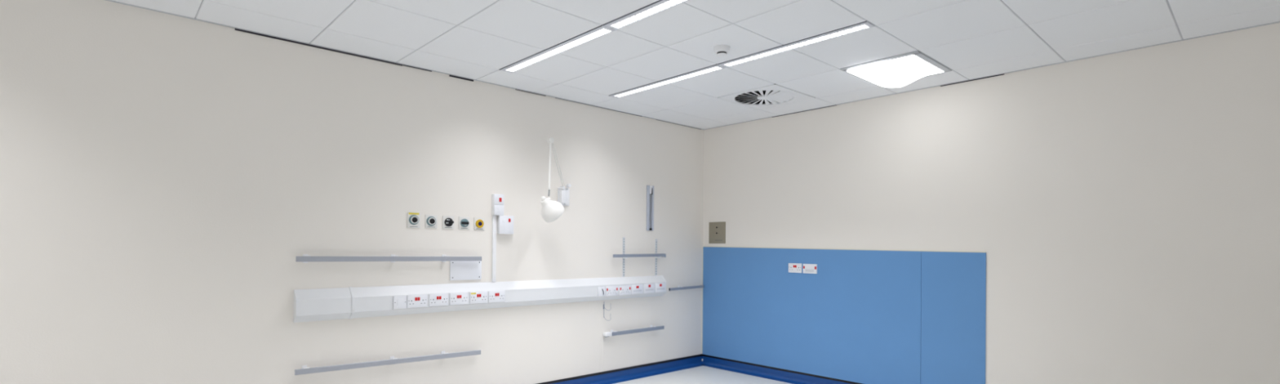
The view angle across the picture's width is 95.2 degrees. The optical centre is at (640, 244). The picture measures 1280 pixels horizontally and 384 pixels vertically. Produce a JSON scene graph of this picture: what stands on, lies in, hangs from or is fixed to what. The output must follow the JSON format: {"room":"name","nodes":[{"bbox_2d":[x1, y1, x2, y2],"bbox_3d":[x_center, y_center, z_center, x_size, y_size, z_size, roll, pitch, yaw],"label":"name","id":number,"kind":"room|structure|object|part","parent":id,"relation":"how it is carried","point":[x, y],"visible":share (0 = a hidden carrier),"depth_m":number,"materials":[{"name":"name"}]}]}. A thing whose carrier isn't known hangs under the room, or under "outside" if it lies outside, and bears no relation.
{"room":"hospital room","nodes":[
{"label":"hospital room","id":0,"kind":"room"},
{"bbox_2d":[0,0,703,383],"bbox_3d":[-2.057,-0.139,4.057,7.700,2.861,0.150,1,0,-43],"label":"wall","id":1,"kind":"structure","parent":0,"point":[164,177],"depth_m":3.73,"materials":[{"name":"beige paint"}]},
{"bbox_2d":[294,349,480,374],"bbox_3d":[-1.752,0.829,4.199,1.295,0.072,0.063,1,0,-43],"label":"rail","id":2,"kind":"object","parent":1,"relation":"attached to","point":[304,370],"visible":1,"depth_m":4.11,"materials":[{"name":"metal"}]},
{"bbox_2d":[295,253,481,262],"bbox_3d":[-1.746,0.098,4.201,1.295,0.063,0.063,1,0,-43],"label":"rail","id":3,"kind":"object","parent":1,"relation":"attached to","point":[305,258],"visible":1,"depth_m":4.13,"materials":[{"name":"metal"}]},
{"bbox_2d":[106,0,704,129],"bbox_3d":[-1.990,-1.328,4.000,7.400,0.026,0.018,1,0,-43],"label":"trim","id":4,"kind":"structure","parent":1,"relation":"attached to","point":[194,18],"depth_m":3.99,"materials":[{"name":"grey paint"}]},
{"bbox_2d":[407,212,420,227],"bbox_3d":[-1.663,-0.182,4.303,0.096,0.114,0.027,1,0,-43],"label":"outlet","id":5,"kind":"object","parent":1,"relation":"attached to","point":[413,218],"visible":1,"depth_m":4.30,"materials":[{"name":"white plastic"}]},
{"bbox_2d":[412,217,417,222],"bbox_3d":[-1.657,-0.184,4.298,0.041,0.041,0.012,1,0,-43],"label":"socket","id":6,"kind":"object","parent":5,"relation":"attached to","point":[415,220],"depth_m":4.29,"materials":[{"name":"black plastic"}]},
{"bbox_2d":[425,214,437,227],"bbox_3d":[-1.566,-0.176,4.392,0.092,0.100,0.027,1,0,-43],"label":"outlet","id":7,"kind":"object","parent":1,"relation":"attached to","point":[431,220],"visible":1,"depth_m":4.39,"materials":[{"name":"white plastic"}]},
{"bbox_2d":[429,217,435,223],"bbox_3d":[-1.560,-0.178,4.388,0.041,0.041,0.012,1,0,-43],"label":"socket","id":8,"kind":"object","parent":7,"relation":"attached to","point":[432,220],"depth_m":4.38,"materials":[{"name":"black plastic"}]},
{"bbox_2d":[442,215,453,228],"bbox_3d":[-1.467,-0.174,4.482,0.092,0.100,0.030,1,0,-43],"label":"outlet","id":9,"kind":"object","parent":1,"relation":"attached to","point":[447,220],"visible":1,"depth_m":4.48,"materials":[{"name":"black plastic"}]},
{"bbox_2d":[458,216,469,229],"bbox_3d":[-1.373,-0.171,4.572,0.092,0.100,0.026,1,0,-43],"label":"outlet","id":10,"kind":"object","parent":1,"relation":"attached to","point":[464,221],"visible":1,"depth_m":4.57,"materials":[{"name":"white plastic"}]},
{"bbox_2d":[449,260,481,279],"bbox_3d":[-1.368,0.196,4.587,0.262,0.158,0.014,1,0,-43],"label":"plate","id":11,"kind":"object","parent":1,"relation":"attached to","point":[468,269],"visible":0.8,"depth_m":4.58,"materials":[{"name":"white plastic"}]},
{"bbox_2d":[235,27,698,128],"bbox_3d":[-0.896,-1.297,5.026,4.300,0.012,0.006,1,0,-43],"label":"trim","id":12,"kind":"structure","parent":1,"relation":"attached to","point":[237,29],"depth_m":4.04,"materials":[{"name":"white metal"}]},
{"bbox_2d":[473,217,484,230],"bbox_3d":[-1.280,-0.169,4.662,0.092,0.100,0.022,1,0,-43],"label":"outlet","id":13,"kind":"object","parent":1,"relation":"attached to","point":[479,222],"visible":1,"depth_m":4.65,"materials":[{"name":"yellow plastic"}]},
{"bbox_2d":[293,275,666,322],"bbox_3d":[-0.986,0.409,4.902,3.368,0.220,0.072,1,0,-43],"label":"trunking","id":14,"kind":"object","parent":1,"relation":"attached to","point":[339,303],"visible":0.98,"depth_m":4.45,"materials":[{"name":"white plastic"}]},
{"bbox_2d":[393,295,406,308],"bbox_3d":[-1.714,0.410,4.173,0.092,0.090,0.010,1,0,-43],"label":"outlet","id":15,"kind":"object","parent":14,"relation":"attached to","point":[399,301],"visible":1,"depth_m":4.17,"materials":[{"name":"white plastic"}]},
{"bbox_2d":[406,294,426,307],"bbox_3d":[-1.623,0.410,4.256,0.146,0.090,0.012,1,0,-43],"label":"socket","id":16,"kind":"object","parent":14,"relation":"attached to","point":[413,300],"visible":1,"depth_m":4.25,"materials":[{"name":"white plastic"}]},
{"bbox_2d":[428,293,448,306],"bbox_3d":[-1.505,0.411,4.366,0.146,0.090,0.012,1,0,-43],"label":"socket","id":17,"kind":"object","parent":14,"relation":"attached to","point":[435,300],"visible":1,"depth_m":4.36,"materials":[{"name":"white plastic"}]},
{"bbox_2d":[449,292,467,305],"bbox_3d":[-1.388,0.412,4.475,0.146,0.090,0.012,1,0,-43],"label":"socket","id":18,"kind":"object","parent":14,"relation":"attached to","point":[461,298],"visible":1,"depth_m":4.47,"materials":[{"name":"white plastic"}]},
{"bbox_2d":[470,291,487,303],"bbox_3d":[-1.267,0.414,4.588,0.146,0.090,0.012,1,0,-43],"label":"socket","id":19,"kind":"object","parent":14,"relation":"attached to","point":[476,297],"visible":1,"depth_m":4.58,"materials":[{"name":"white plastic"}]},
{"bbox_2d":[488,290,505,302],"bbox_3d":[-1.151,0.415,4.695,0.146,0.090,0.012,1,0,-43],"label":"socket","id":20,"kind":"object","parent":14,"relation":"attached to","point":[494,295],"visible":1,"depth_m":4.69,"materials":[{"name":"white plastic"}]},
{"bbox_2d":[597,286,605,296],"bbox_3d":[-0.354,0.434,5.429,0.086,0.086,0.023,1,0,-43],"label":"outlet","id":21,"kind":"object","parent":14,"relation":"attached to","point":[601,290],"visible":1,"depth_m":5.43,"materials":[{"name":"white plastic"}]},
{"bbox_2d":[605,285,617,296],"bbox_3d":[-0.267,0.435,5.518,0.146,0.090,0.012,1,0,-43],"label":"socket","id":22,"kind":"object","parent":14,"relation":"attached to","point":[611,290],"visible":1,"depth_m":5.51,"materials":[{"name":"white plastic"}]},
{"bbox_2d":[618,284,631,294],"bbox_3d":[-0.145,0.436,5.631,0.146,0.090,0.012,1,0,-43],"label":"socket","id":23,"kind":"object","parent":14,"relation":"attached to","point":[623,290],"visible":1,"depth_m":5.62,"materials":[{"name":"white plastic"}]},
{"bbox_2d":[631,284,642,293],"bbox_3d":[-0.028,0.436,5.740,0.146,0.090,0.012,1,0,-43],"label":"socket","id":24,"kind":"object","parent":14,"relation":"attached to","point":[636,289],"visible":1,"depth_m":5.74,"materials":[{"name":"plastic"}]},
{"bbox_2d":[643,283,654,293],"bbox_3d":[0.092,0.435,5.851,0.146,0.090,0.012,1,0,-43],"label":"socket","id":25,"kind":"object","parent":14,"relation":"attached to","point":[647,288],"visible":1,"depth_m":5.84,"materials":[{"name":"plastic"}]},
{"bbox_2d":[654,282,665,292],"bbox_3d":[0.207,0.434,5.958,0.146,0.090,0.012,1,0,-43],"label":"socket","id":26,"kind":"object","parent":14,"relation":"attached to","point":[659,287],"visible":1,"depth_m":5.95,"materials":[{"name":"plastic"}]},
{"bbox_2d":[491,215,496,281],"bbox_3d":[-1.189,0.030,4.749,0.030,0.540,0.020,1,0,-43],"label":"cable conduit","id":27,"kind":"object","parent":1,"relation":"attached to","point":[494,217],"visible":1,"depth_m":4.74,"materials":[{"name":"white plastic"}]},
{"bbox_2d":[491,193,504,215],"bbox_3d":[-1.157,-0.327,4.757,0.092,0.172,0.049,1,0,-43],"label":"box","id":28,"kind":"object","parent":27,"relation":"attached to","point":[497,200],"visible":1,"depth_m":4.74,"materials":[{"name":"white plastic"}]},
{"bbox_3d":[-1.146,-0.284,4.745,0.088,0.084,0.009,1,0,-43],"label":"blank plate","id":29,"kind":"part","parent":28,"relation":"part of","materials":[{"name":"white plastic"}]},
{"bbox_2d":[493,193,504,204],"bbox_3d":[-1.146,-0.370,4.746,0.088,0.084,0.009,1,0,-43],"label":"switch plate","id":30,"kind":"object","parent":28,"relation":"attached to","point":[499,199],"depth_m":4.74,"materials":[{"name":"white plastic"}]},
{"bbox_2d":[497,215,513,234],"bbox_3d":[-1.108,-0.164,4.804,0.132,0.150,0.049,1,0,-43],"label":"switch box","id":31,"kind":"object","parent":1,"relation":"attached to","point":[504,223],"visible":1,"depth_m":4.78,"materials":[{"name":"white plastic"}]},
{"bbox_2d":[541,137,571,222],"bbox_3d":[-0.718,-0.541,5.016,0.193,0.716,0.507,0,0,2],"label":"wall lamp","id":32,"kind":"object","parent":1,"relation":"attached to","point":[551,210],"visible":1,"depth_m":4.83,"materials":[{"name":"white plastic"}]},
{"bbox_3d":[-0.773,-0.378,4.806,0.089,0.044,0.040,1,0,-43],"label":"swivel knob","id":33,"kind":"part","parent":32,"relation":"part of","materials":[{"name":"white plastic"}]},
{"bbox_3d":[-0.750,-0.666,4.860,0.017,0.421,0.082,0,0,-3],"label":"arm","id":34,"kind":"part","parent":32,"relation":"part of","materials":[{"name":"white metal"}]},
{"bbox_3d":[-0.735,-0.285,4.848,0.204,0.202,0.196,1,0,-43],"label":"lamp shade","id":35,"kind":"part","parent":32,"relation":"part of","materials":[{"name":"white plastic"}]},
{"bbox_3d":[-0.711,-0.699,5.028,0.017,0.371,0.290,0,0,16],"label":"arm","id":36,"kind":"part","parent":32,"relation":"part of"},
{"bbox_3d":[-0.685,-0.430,5.222,0.124,0.156,0.010,1,0,-43],"label":"wall plate","id":37,"kind":"part","parent":32,"relation":"part of","materials":[{"name":"white plastic"}]},
{"bbox_3d":[-0.642,-0.513,5.220,0.032,0.066,0.048,1,0,-43],"label":"pivot knob","id":38,"kind":"part","parent":32,"relation":"part of","materials":[{"name":"white plastic"}]},
{"bbox_2d":[600,301,600,372],"bbox_3d":[-0.375,0.870,5.521,0.008,0.669,0.001,1,0,-43],"label":"trim","id":39,"kind":"structure","parent":1,"relation":"attached to","point":[600,301],"depth_m":5.52,"materials":[{"name":"beige paint"}]},
{"bbox_2d":[537,353,702,383],"bbox_3d":[-2.013,1.195,3.994,7.400,0.022,0.008,1,0,-43],"label":"trim","id":40,"kind":"structure","parent":1,"relation":"attached to","point":[701,354],"depth_m":5.66,"materials":[{"name":"blue plastic"}]},
{"bbox_2d":[622,236,624,276],"bbox_3d":[-0.162,0.118,5.710,0.020,0.387,0.012,1,0,-43],"label":"upright","id":41,"kind":"object","parent":1,"relation":"attached to","point":[623,260],"visible":0.93,"depth_m":5.71,"materials":[{"name":"paint"}]},
{"bbox_2d":[613,253,666,258],"bbox_3d":[-0.010,0.111,5.817,0.702,0.047,0.060,1,0,-43],"label":"rail","id":42,"kind":"object","parent":41,"relation":"attached to","point":[662,255],"visible":1,"depth_m":5.77,"materials":[{"name":"grey metal"}]},
{"bbox_2d":[552,355,704,383],"bbox_3d":[-1.987,1.248,3.966,7.400,0.088,0.085,1,0,-43],"label":"baseboard","id":43,"kind":"structure","parent":1,"relation":"attached to","point":[669,366],"depth_m":5.84,"materials":[{"name":"blue plastic"}]},
{"bbox_2d":[603,324,664,337],"bbox_3d":[-0.053,0.847,5.778,0.769,0.059,0.063,1,0,-43],"label":"rail","id":44,"kind":"object","parent":1,"relation":"attached to","point":[655,327],"visible":1,"depth_m":5.72,"materials":[{"name":"grey metal"}]},
{"bbox_3d":[-0.309,0.849,5.543,0.073,0.036,0.058,1,0,-43],"label":"knob","id":45,"kind":"part","parent":44,"relation":"part of","materials":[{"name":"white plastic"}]},
{"bbox_2d":[646,185,653,230],"bbox_3d":[0.103,-0.376,5.949,0.092,0.458,0.020,1,0,-43],"label":"channel","id":46,"kind":"object","parent":1,"relation":"attached to","point":[650,188],"visible":1,"depth_m":5.94,"materials":[{"name":"metal"}]},
{"bbox_3d":[0.104,-0.370,5.948,0.016,0.310,0.010,1,0,-43],"label":"rod","id":47,"kind":"part","parent":46,"relation":"part of","materials":[{"name":"silver metal"}]},
{"bbox_3d":[0.098,-0.376,5.955,0.092,0.458,0.004,1,0,-43],"label":"plate","id":48,"kind":"part","parent":46,"relation":"part of","materials":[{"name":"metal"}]},
{"bbox_2d":[654,239,657,275],"bbox_3d":[0.163,0.128,6.011,0.020,0.374,0.012,1,0,-43],"label":"upright","id":49,"kind":"object","parent":1,"relation":"attached to","point":[655,240],"visible":0.96,"depth_m":6.01,"materials":[{"name":"paint"}]},
{"bbox_2d":[668,284,704,290],"bbox_3d":[0.493,0.462,6.290,0.545,0.049,0.055,1,0,-43],"label":"rail","id":50,"kind":"object","parent":1,"relation":"attached to","point":[678,287],"visible":1,"depth_m":6.25,"materials":[{"name":"grey metal"}]},
{"bbox_2d":[195,0,1182,109],"bbox_3d":[0.115,-1.329,1.737,7.400,0.028,6.200,1,0,-43],"label":"grid","id":51,"kind":"object","parent":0,"point":[1167,2],"visible":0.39,"depth_m":3.50,"materials":[{"name":"grey paint"}]},
{"bbox_2d":[499,24,614,72],"bbox_3d":[-0.600,-1.333,3.956,0.105,0.060,1.214,1,0,-43],"label":"strip light","id":52,"kind":"object","parent":51,"relation":"attached to","point":[601,30],"visible":0.64,"depth_m":3.88,"materials":[{"name":"plastic"}]},
{"bbox_2d":[602,0,688,30],"bbox_3d":[0.195,-1.331,3.102,0.105,0.060,1.111,1,0,-43],"label":"strip light","id":53,"kind":"object","parent":51,"relation":"attached to","point":[659,6],"visible":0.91,"depth_m":3.29,"materials":[{"name":"plastic"}]},
{"bbox_2d":[608,63,725,97],"bbox_3d":[0.177,-1.325,4.679,0.105,0.060,1.214,1,0,-43],"label":"strip light","id":54,"kind":"object","parent":51,"relation":"attached to","point":[715,67],"visible":0.52,"depth_m":4.62,"materials":[{"name":"plastic"}]},
{"bbox_2d":[112,0,1279,128],"bbox_3d":[0.115,-1.318,1.737,7.393,0.015,6.193,1,0,-43],"label":"ceiling tiles","id":55,"kind":"structure","parent":51,"relation":"attached to","point":[974,38],"depth_m":3.62,"materials":[{"name":"white tile"}]},
{"bbox_2d":[713,44,729,57],"bbox_3d":[0.537,-1.270,3.844,0.106,0.058,0.106,1,0,-43],"label":"smoke detector","id":56,"kind":"object","parent":55,"relation":"attached to","point":[721,51],"visible":1,"depth_m":3.81,"materials":[{"name":"white plastic"}]},
{"bbox_2d":[718,84,814,109],"bbox_3d":[1.111,-1.413,5.129,0.618,0.257,0.592,1,0,-43],"label":"air diffuser","id":57,"kind":"object","parent":51,"relation":"attached to","point":[773,95],"visible":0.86,"depth_m":5.14,"materials":[{"name":"white paint"}]},
{"bbox_2d":[717,20,875,67],"bbox_3d":[0.972,-1.322,3.825,0.105,0.060,1.111,1,0,-43],"label":"strip light","id":58,"kind":"object","parent":51,"relation":"attached to","point":[864,24],"visible":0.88,"depth_m":3.75,"materials":[{"name":"plastic"}]},
{"bbox_2d":[840,50,951,87],"bbox_3d":[1.884,-1.292,4.297,0.618,0.123,0.550,1,0,-43],"label":"light panel","id":59,"kind":"object","parent":51,"relation":"attached to","point":[900,70],"visible":0.73,"depth_m":4.22,"materials":[{"name":"white plastic"}]},
{"bbox_2d":[614,365,791,383],"bbox_3d":[0.094,1.359,1.726,7.700,0.120,6.500,1,0,-43],"label":"floor","id":60,"kind":"structure","parent":0,"point":[701,374],"depth_m":5.77,"materials":[{"name":"grey plastic"}]},
{"bbox_2d":[702,22,1279,383],"bbox_3d":[2.870,-0.100,4.303,0.150,2.861,6.200,1,0,-43],"label":"wall","id":61,"kind":"structure","parent":0,"point":[1123,207],"depth_m":4.02,"materials":[{"name":"beige paint"}]},
{"bbox_2d":[702,265,702,350],"bbox_3d":[0.698,0.619,6.513,0.009,1.194,0.009,1,0,-43],"label":"trim","id":62,"kind":"structure","parent":61,"relation":"attached to","point":[702,265],"depth_m":6.51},
{"bbox_2d":[708,221,725,243],"bbox_3d":[0.839,-0.132,6.370,0.009,0.234,0.230,1,0,-43],"label":"wall plate","id":63,"kind":"object","parent":61,"relation":"attached to","point":[717,233],"visible":1,"depth_m":6.37,"materials":[{"name":"grey plastic"}]},
{"bbox_2d":[700,355,849,383],"bbox_3d":[2.774,1.285,4.217,0.085,0.088,6.198,1,0,-43],"label":"baseboard","id":64,"kind":"structure","parent":61,"relation":"attached to","point":[756,371],"depth_m":5.88,"materials":[{"name":"blue plastic"}]},
{"bbox_2d":[702,354,862,383],"bbox_3d":[2.805,1.232,4.241,0.008,0.022,6.192,1,0,-43],"label":"trim","id":65,"kind":"structure","parent":61,"relation":"attached to","point":[705,355],"depth_m":5.72,"materials":[{"name":"blue plastic"}]},
{"bbox_2d":[702,245,921,383],"bbox_3d":[1.501,0.618,5.648,0.008,1.202,2.351,1,0,-43],"label":"wall panel","id":66,"kind":"object","parent":61,"relation":"attached to","point":[857,318],"visible":1,"depth_m":5.45,"materials":[{"name":"blue plastic"}]},
{"bbox_2d":[788,262,802,272],"bbox_3d":[1.496,0.223,5.643,0.012,0.090,0.146,1,0,-43],"label":"socket","id":67,"kind":"object","parent":66,"relation":"attached to","point":[793,267],"visible":1,"depth_m":5.64,"materials":[{"name":"white plastic"}]},
{"bbox_2d":[803,263,817,273],"bbox_3d":[1.605,0.225,5.526,0.012,0.090,0.146,1,0,-43],"label":"double socket","id":68,"kind":"object","parent":66,"relation":"attached to","point":[807,268],"visible":1,"depth_m":5.52,"materials":[{"name":"plastic"}]},
{"bbox_2d":[772,73,1004,117],"bbox_3d":[2.022,-1.277,5.115,0.006,0.006,2.050,1,0,-43],"label":"trim","id":69,"kind":"structure","parent":61,"relation":"attached to","point":[1002,73],"depth_m":4.59,"materials":[{"name":"white metal"}]},
{"bbox_2d":[920,250,986,383],"bbox_3d":[2.464,0.634,4.613,0.008,1.176,0.472,1,0,-43],"label":"wall panel","id":70,"kind":"object","parent":61,"relation":"attached to","point":[953,313],"visible":1,"depth_m":4.60,"materials":[{"name":"blue plastic"}]},
{"bbox_2d":[704,21,1279,129],"bbox_3d":[2.824,-1.290,4.244,0.018,0.026,6.182,1,0,-43],"label":"trim","id":71,"kind":"structure","parent":61,"relation":"attached to","point":[1182,39],"depth_m":4.17,"materials":[{"name":"grey paint"}]}
]}

